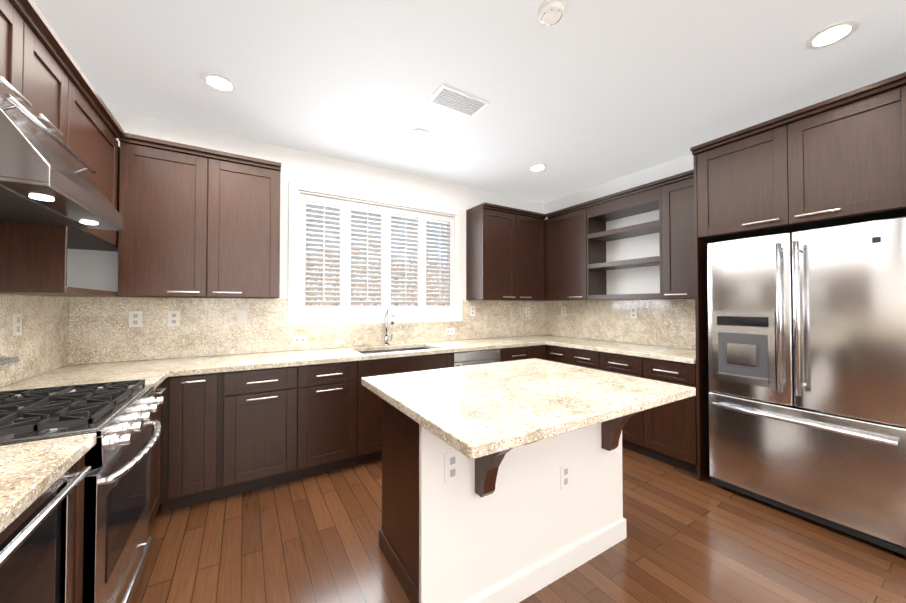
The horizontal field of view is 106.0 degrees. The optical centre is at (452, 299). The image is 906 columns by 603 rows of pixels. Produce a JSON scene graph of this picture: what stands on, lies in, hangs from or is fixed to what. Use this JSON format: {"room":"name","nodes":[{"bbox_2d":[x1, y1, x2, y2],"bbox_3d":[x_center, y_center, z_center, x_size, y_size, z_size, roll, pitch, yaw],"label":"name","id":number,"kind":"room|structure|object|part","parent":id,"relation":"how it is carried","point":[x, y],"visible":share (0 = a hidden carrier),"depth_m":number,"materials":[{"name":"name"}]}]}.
{"room":"kitchen","nodes":[
{"label":"kitchen","id":0,"kind":"room"},
{"bbox_2d":[67,109,543,364],"bbox_3d":[-0.730,0.015,3.592,4.590,2.735,0.150,1,-1,-31],"label":"wall","id":1,"kind":"structure","parent":0,"point":[93,269],"depth_m":3.07,"materials":[{"name":"white paint"}]},
{"bbox_2d":[0,294,71,386],"bbox_3d":[-1.543,0.032,0.542,0.019,0.768,4.110,1,-1,-31],"label":"backsplash","id":2,"kind":"structure","parent":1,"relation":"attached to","point":[58,332],"depth_m":1.96,"materials":[{"name":"stone"}]},
{"bbox_2d":[12,314,21,335],"bbox_3d":[-2.295,0.134,1.798,0.007,0.115,0.072,1,-1,-31],"label":"electrical outlet plate","id":3,"kind":"object","parent":2,"relation":"attached to","point":[17,318],"depth_m":1.79,"materials":[{"name":"white plastic"}]},
{"bbox_2d":[118,133,280,298],"bbox_3d":[-1.862,-0.549,2.604,0.951,1.070,0.367,1,-1,-31],"label":"upper cabinet","id":4,"kind":"object","parent":1,"relation":"attached to","point":[200,222],"visible":0.94,"depth_m":2.45,"materials":[{"name":"brown wood"}]},
{"bbox_2d":[72,297,543,363],"bbox_3d":[-0.684,0.234,3.514,4.584,0.461,0.019,1,-1,-31],"label":"backsplash","id":5,"kind":"structure","parent":1,"relation":"attached to","point":[101,331],"depth_m":2.80,"materials":[{"name":"stone"}]},
{"bbox_2d":[129,311,141,326],"bbox_3d":[-2.325,0.145,2.499,0.072,0.115,0.007,1,-1,-31],"label":"electrical outlet plate","id":6,"kind":"object","parent":5,"relation":"attached to","point":[135,318],"depth_m":2.50,"materials":[{"name":"white plastic"}]},
{"bbox_2d":[168,311,179,325],"bbox_3d":[-2.137,0.147,2.613,0.072,0.115,0.007,1,-1,-31],"label":"electrical outlet plate","id":7,"kind":"object","parent":5,"relation":"attached to","point":[173,316],"depth_m":2.61,"materials":[{"name":"white plastic"}]},
{"bbox_2d":[237,310,246,323],"bbox_3d":[-1.757,0.150,2.845,0.072,0.115,0.008,1,-1,-31],"label":"electrical outlet plate","id":8,"kind":"object","parent":5,"relation":"attached to","point":[241,314],"depth_m":2.84,"materials":[{"name":"white plastic"}]},
{"bbox_2d":[293,335,306,343],"bbox_3d":[-1.377,0.364,3.073,0.115,0.072,0.007,1,-1,-31],"label":"electrical outlet plate","id":9,"kind":"object","parent":5,"relation":"attached to","point":[296,339],"depth_m":3.07,"materials":[{"name":"white plastic"}]},
{"bbox_2d":[446,328,454,334],"bbox_3d":[-0.032,0.367,3.893,0.115,0.072,0.007,1,-1,-31],"label":"electrical outlet plate","id":10,"kind":"object","parent":5,"relation":"attached to","point":[449,331],"depth_m":3.89,"materials":[{"name":"white plastic"}]},
{"bbox_2d":[470,306,474,315],"bbox_3d":[0.232,0.140,4.058,0.072,0.115,0.007,1,-1,-31],"label":"electrical outlet plate","id":11,"kind":"object","parent":5,"relation":"attached to","point":[472,308],"depth_m":4.06,"materials":[{"name":"white plastic"}]},
{"bbox_2d":[526,308,529,315],"bbox_3d":[0.992,0.167,4.521,0.072,0.115,0.007,1,-1,-31],"label":"electrical outlet plate","id":12,"kind":"object","parent":5,"relation":"attached to","point":[527,309],"depth_m":4.52,"materials":[{"name":"white plastic"}]},
{"bbox_2d":[288,180,462,325],"bbox_3d":[-0.717,-0.408,3.588,1.850,1.310,0.162,1,-1,-31],"label":"window","id":13,"kind":"structure","parent":1,"relation":"in","point":[295,187],"depth_m":3.35,"materials":[{"name":"white wood"}]},
{"bbox_2d":[299,193,453,314],"bbox_3d":[-0.698,-0.408,3.556,1.656,1.120,0.078,1,-1,-31],"label":"window shutters","id":14,"kind":"object","parent":13,"relation":"attached to","point":[345,256],"visible":0.98,"depth_m":3.49,"materials":[{"name":"white wood"}]},
{"bbox_2d":[466,202,546,300],"bbox_3d":[0.666,-0.524,4.146,0.971,1.070,0.367,1,-1,-31],"label":"upper cabinet","id":15,"kind":"object","parent":1,"relation":"attached to","point":[505,252],"visible":1,"depth_m":3.97,"materials":[{"name":"brown wood"}]},
{"bbox_2d":[33,0,905,202],"bbox_3d":[1.038,-1.449,0.716,4.990,0.100,7.040,1,-1,-31],"label":"ceiling","id":16,"kind":"structure","parent":0,"point":[583,95],"depth_m":2.06,"materials":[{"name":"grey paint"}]},
{"bbox_2d":[201,73,236,92],"bbox_3d":[-1.476,-1.369,2.158,0.190,0.013,0.190,1,-1,-31],"label":"recessed light","id":17,"kind":"object","parent":16,"relation":"in","point":[218,82],"visible":0.98,"depth_m":2.15,"materials":[{"name":"white"}]},
{"bbox_2d":[408,130,430,141],"bbox_3d":[-0.280,-1.358,2.828,0.190,0.013,0.190,1,-1,-31],"label":"recessed light","id":18,"kind":"object","parent":16,"relation":"in","point":[418,135],"visible":0.94,"depth_m":2.82,"materials":[{"name":"white"}]},
{"bbox_2d":[427,84,488,116],"bbox_3d":[0.037,-1.366,2.366,0.380,0.012,0.200,1,-1,-31],"label":"ceiling vent","id":19,"kind":"object","parent":16,"relation":"in","point":[455,100],"visible":1,"depth_m":2.35,"materials":[{"name":"white metal"}]},
{"bbox_2d":[528,164,546,171],"bbox_3d":[0.863,-1.347,3.490,0.190,0.013,0.190,1,-1,-31],"label":"recessed light","id":20,"kind":"object","parent":16,"relation":"in","point":[536,167],"visible":0.98,"depth_m":3.47,"materials":[{"name":"white"}]},
{"bbox_2d":[537,0,565,26],"bbox_3d":[0.471,-1.365,1.635,0.136,0.037,0.136,1,-1,-31],"label":"smoke detector","id":21,"kind":"object","parent":16,"relation":"attached to","point":[550,13],"visible":1,"depth_m":1.61,"materials":[{"name":"white plastic"}]},
{"bbox_2d":[805,20,859,49],"bbox_3d":[1.967,-1.375,1.774,0.190,0.013,0.190,1,-1,-31],"label":"recessed light","id":22,"kind":"object","parent":16,"relation":"in","point":[832,34],"visible":0.98,"depth_m":1.76,"materials":[{"name":"white"}]},
{"bbox_2d":[130,447,905,602],"bbox_3d":[1.038,1.375,0.671,4.990,0.080,7.040,1,-1,-31],"label":"floor","id":23,"kind":"structure","parent":0,"point":[690,538],"depth_m":1.82,"materials":[{"name":"brown wood"}]},
{"bbox_2d":[0,464,90,602],"bbox_3d":[-1.214,0.899,0.629,0.634,0.871,0.592,1,-1,-31],"label":"beverage cooler","id":24,"kind":"object","parent":23,"relation":"on","point":[36,550],"visible":0.73,"depth_m":0.88,"materials":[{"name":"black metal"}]},
{"bbox_2d":[0,357,164,602],"bbox_3d":[-1.574,0.795,1.279,0.702,1.100,0.756,1,-1,-31],"label":"range","id":25,"kind":"object","parent":23,"relation":"on","point":[115,417],"visible":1,"depth_m":1.27,"materials":[{"name":"silver metal"}]},
{"bbox_2d":[72,382,165,593],"bbox_3d":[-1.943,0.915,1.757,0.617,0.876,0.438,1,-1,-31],"label":"base cabinet","id":26,"kind":"object","parent":23,"relation":"on","point":[156,478],"depth_m":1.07,"materials":[{"name":"brown wood"}]},
{"bbox_2d":[0,433,95,532],"bbox_3d":[-0.814,0.427,-0.063,0.642,0.038,2.328,1,-1,-31],"label":"countertop","id":27,"kind":"structure","parent":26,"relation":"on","point":[31,472],"depth_m":0.87,"materials":[{"name":"stone"}]},
{"bbox_2d":[0,367,171,395],"bbox_3d":[-1.925,0.456,1.762,0.646,0.038,0.418,1,-1,-31],"label":"countertop","id":28,"kind":"structure","parent":26,"relation":"on","point":[154,375],"depth_m":1.90,"materials":[{"name":"stone"}]},
{"bbox_2d":[27,335,579,378],"bbox_3d":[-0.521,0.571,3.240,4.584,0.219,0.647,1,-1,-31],"label":"countertop","id":29,"kind":"structure","parent":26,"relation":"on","point":[184,366],"depth_m":2.71,"materials":[{"name":"stone"}]},
{"bbox_2d":[383,306,393,345],"bbox_3d":[-0.612,0.264,3.394,0.110,0.397,0.214,1,-1,-31],"label":"faucet","id":30,"kind":"object","parent":29,"relation":"on","point":[386,338],"visible":0.98,"depth_m":3.43,"materials":[{"name":"silver metal"}]},
{"bbox_2d":[360,347,428,353],"bbox_3d":[-0.529,0.591,3.225,0.784,0.180,0.434,1,-1,-31],"label":"sink","id":31,"kind":"object","parent":29,"relation":"in","point":[387,349],"depth_m":3.40,"materials":[{"name":"silver metal"}]},
{"bbox_2d":[161,372,224,512],"bbox_3d":[-1.840,0.926,2.447,0.312,0.876,0.617,1,-1,-31],"label":"base cabinet","id":32,"kind":"object","parent":23,"relation":"on","point":[191,428],"depth_m":2.20,"materials":[{"name":"brown wood"}]},
{"bbox_2d":[221,365,308,497],"bbox_3d":[-1.476,0.930,2.669,0.541,0.876,0.617,1,-1,-31],"label":"base cabinet","id":33,"kind":"object","parent":23,"relation":"on","point":[225,434],"depth_m":2.41,"materials":[{"name":"brown wood"}]},
{"bbox_2d":[309,360,368,475],"bbox_3d":[-1.118,0.933,2.887,0.582,0.876,0.617,1,-1,-31],"label":"base cabinet","id":34,"kind":"object","parent":23,"relation":"on","point":[338,401],"depth_m":2.67,"materials":[{"name":"brown wood"}]},
{"bbox_2d":[453,349,499,366],"bbox_3d":[0.109,0.947,3.594,0.562,0.871,0.635,1,-1,-31],"label":"dishwasher","id":35,"kind":"object","parent":23,"relation":"on","point":[467,358],"visible":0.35,"depth_m":3.35,"materials":[{"name":"silver metal"}]},
{"bbox_2d":[500,346,532,361],"bbox_3d":[0.520,0.949,3.886,0.432,0.876,0.617,1,-1,-31],"label":"base cabinet","id":36,"kind":"object","parent":23,"relation":"on","point":[516,353],"depth_m":3.63,"materials":[{"name":"brown wood"}]},
{"bbox_2d":[379,399,661,602],"bbox_3d":[0.332,0.909,1.774,1.299,0.888,0.959,1,-1,-31],"label":"kitchen island","id":37,"kind":"object","parent":23,"relation":"on","point":[518,524],"visible":0.77,"depth_m":1.56,"materials":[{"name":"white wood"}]},
{"bbox_2d":[361,358,695,459],"bbox_3d":[0.330,0.443,1.742,1.300,0.040,1.060,1,-1,-31],"label":"island countertop","id":38,"kind":"structure","parent":37,"relation":"on","point":[471,412],"depth_m":1.45,"materials":[{"name":"stone"}]},
{"bbox_2d":[533,345,545,359],"bbox_3d":[0.770,0.952,4.038,0.294,0.876,0.617,1,-1,-31],"label":"base cabinet","id":39,"kind":"object","parent":23,"relation":"on","point":[539,351],"depth_m":3.81,"materials":[{"name":"brown wood"}]},
{"bbox_2d":[546,345,561,362],"bbox_3d":[1.430,0.949,3.844,0.617,0.876,0.381,1,-1,-31],"label":"base cabinet","id":40,"kind":"object","parent":23,"relation":"on","point":[553,353],"depth_m":3.78,"materials":[{"name":"brown wood"}]},
{"bbox_2d":[562,347,589,367],"bbox_3d":[1.583,0.945,3.594,0.617,0.876,0.492,1,-1,-31],"label":"base cabinet","id":41,"kind":"object","parent":23,"relation":"on","point":[571,356],"depth_m":3.53,"materials":[{"name":"brown wood"}]},
{"bbox_2d":[590,350,633,450],"bbox_3d":[1.783,0.940,3.265,0.617,0.876,0.562,1,-1,-31],"label":"base cabinet","id":42,"kind":"object","parent":23,"relation":"on","point":[610,362],"depth_m":3.13,"materials":[{"name":"brown wood"}]},
{"bbox_2d":[548,338,695,363],"bbox_3d":[1.710,0.482,3.366,0.646,0.038,1.463,1,-1,-31],"label":"countertop","id":43,"kind":"structure","parent":42,"relation":"on","point":[683,355],"depth_m":3.20,"materials":[{"name":"stone"}]},
{"bbox_2d":[630,356,696,474],"bbox_3d":[1.979,0.934,2.945,0.617,0.876,0.473,1,-1,-31],"label":"base cabinet","id":44,"kind":"object","parent":23,"relation":"on","point":[666,433],"depth_m":2.76,"materials":[{"name":"brown wood"}]},
{"bbox_2d":[690,72,905,480],"bbox_3d":[2.358,0.104,2.289,0.667,2.515,1.057,1,-1,-31],"label":"cabinet","id":45,"kind":"object","parent":23,"relation":"on","point":[837,160],"visible":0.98,"depth_m":2.12,"materials":[{"name":"brown wood"}]},
{"bbox_3d":[2.388,0.473,2.288,0.555,1.776,0.902,1,-1,-31],"label":"refrigerator","id":46,"kind":"object","parent":23,"relation":"on","visible":0},
{"bbox_2d":[707,217,905,555],"bbox_3d":[2.106,0.454,2.116,0.155,1.750,0.910,1,-1,-31],"label":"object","id":47,"kind":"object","parent":46,"relation":"attached to","point":[853,318],"depth_m":2.03,"materials":[{"name":"silver metal"}]},
{"bbox_3d":[2.072,0.200,2.106,0.082,1.104,0.820,1,-1,-31],"label":"refrigerator handle","id":48,"kind":"part","parent":47,"relation":"part of","materials":[{"name":"silver metal"}]},
{"bbox_2d":[544,153,693,345],"bbox_3d":[3.061,-0.012,1.927,0.150,2.735,6.940,1,-1,-31],"label":"wall","id":49,"kind":"structure","parent":0,"point":[641,280],"depth_m":3.66,"materials":[{"name":"white paint"}]},
{"bbox_2d":[543,205,606,300],"bbox_3d":[1.462,-0.511,4.096,0.327,1.042,0.615,1,-1,-31],"label":"upper cabinet","id":50,"kind":"object","parent":49,"relation":"attached to","point":[577,238],"depth_m":3.90,"materials":[{"name":"brown wood"}]},
{"bbox_2d":[544,299,695,348],"bbox_3d":[1.821,0.238,3.789,0.019,0.461,2.063,1,-1,-31],"label":"backsplash","id":51,"kind":"structure","parent":49,"relation":"attached to","point":[659,322],"depth_m":3.68,"materials":[{"name":"stone"}]},
{"bbox_2d":[561,307,565,315],"bbox_3d":[1.429,0.155,4.408,0.007,0.115,0.072,1,-1,-31],"label":"electrical outlet plate","id":52,"kind":"object","parent":51,"relation":"attached to","point":[563,309],"depth_m":4.41,"materials":[{"name":"white plastic"}]},
{"bbox_2d":[630,307,636,317],"bbox_3d":[1.913,0.143,3.614,0.007,0.115,0.072,1,-1,-31],"label":"electrical outlet plate","id":53,"kind":"object","parent":51,"relation":"attached to","point":[633,310],"depth_m":3.61,"materials":[{"name":"white plastic"}]},
{"bbox_2d":[655,173,694,298],"bbox_3d":[2.121,-0.528,3.015,0.327,1.042,0.408,1,-1,-31],"label":"upper cabinet","id":54,"kind":"object","parent":49,"relation":"attached to","point":[674,199],"depth_m":2.99,"materials":[{"name":"brown wood"}]},
{"bbox_3d":[-0.986,-0.052,-0.540,0.150,2.735,6.940,1,-1,-31],"label":"wall","id":55,"kind":"structure","parent":0,"visible":0},
{"bbox_2d":[0,0,75,155],"bbox_3d":[-1.754,-0.882,1.196,0.328,0.392,0.760,1,-1,-31],"label":"upper cabinet","id":56,"kind":"object","parent":55,"relation":"attached to","point":[44,80],"depth_m":1.36,"materials":[{"name":"brown wood"}]},
{"bbox_2d":[0,76,119,247],"bbox_3d":[-2.124,-0.713,1.801,0.328,0.712,0.806,1,-1,-31],"label":"upper cabinet","id":57,"kind":"object","parent":55,"relation":"attached to","point":[94,136],"depth_m":1.89,"materials":[{"name":"brown wood"}]},
{"bbox_2d":[0,94,123,230],"bbox_3d":[-1.667,-0.511,1.242,0.526,0.340,0.754,1,-1,-31],"label":"range hood","id":58,"kind":"object","parent":55,"relation":"attached to","point":[45,179],"visible":1,"depth_m":1.19,"materials":[{"name":"silver metal"}]},
{"bbox_2d":[48,244,117,251],"bbox_3d":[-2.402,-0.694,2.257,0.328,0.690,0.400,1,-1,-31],"label":"shelf","id":59,"kind":"object","parent":55,"relation":"attached to","point":[63,247],"depth_m":2.22,"materials":[{"name":"brown wood"}]},
{"label":"outside","id":60,"kind":"structure","parent":0,"visible":0},
{"bbox_2d":[305,202,446,305],"bbox_3d":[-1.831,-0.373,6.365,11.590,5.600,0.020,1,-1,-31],"label":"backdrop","id":61,"kind":"structure","parent":60,"point":[371,265],"depth_m":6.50,"materials":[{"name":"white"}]}
]}

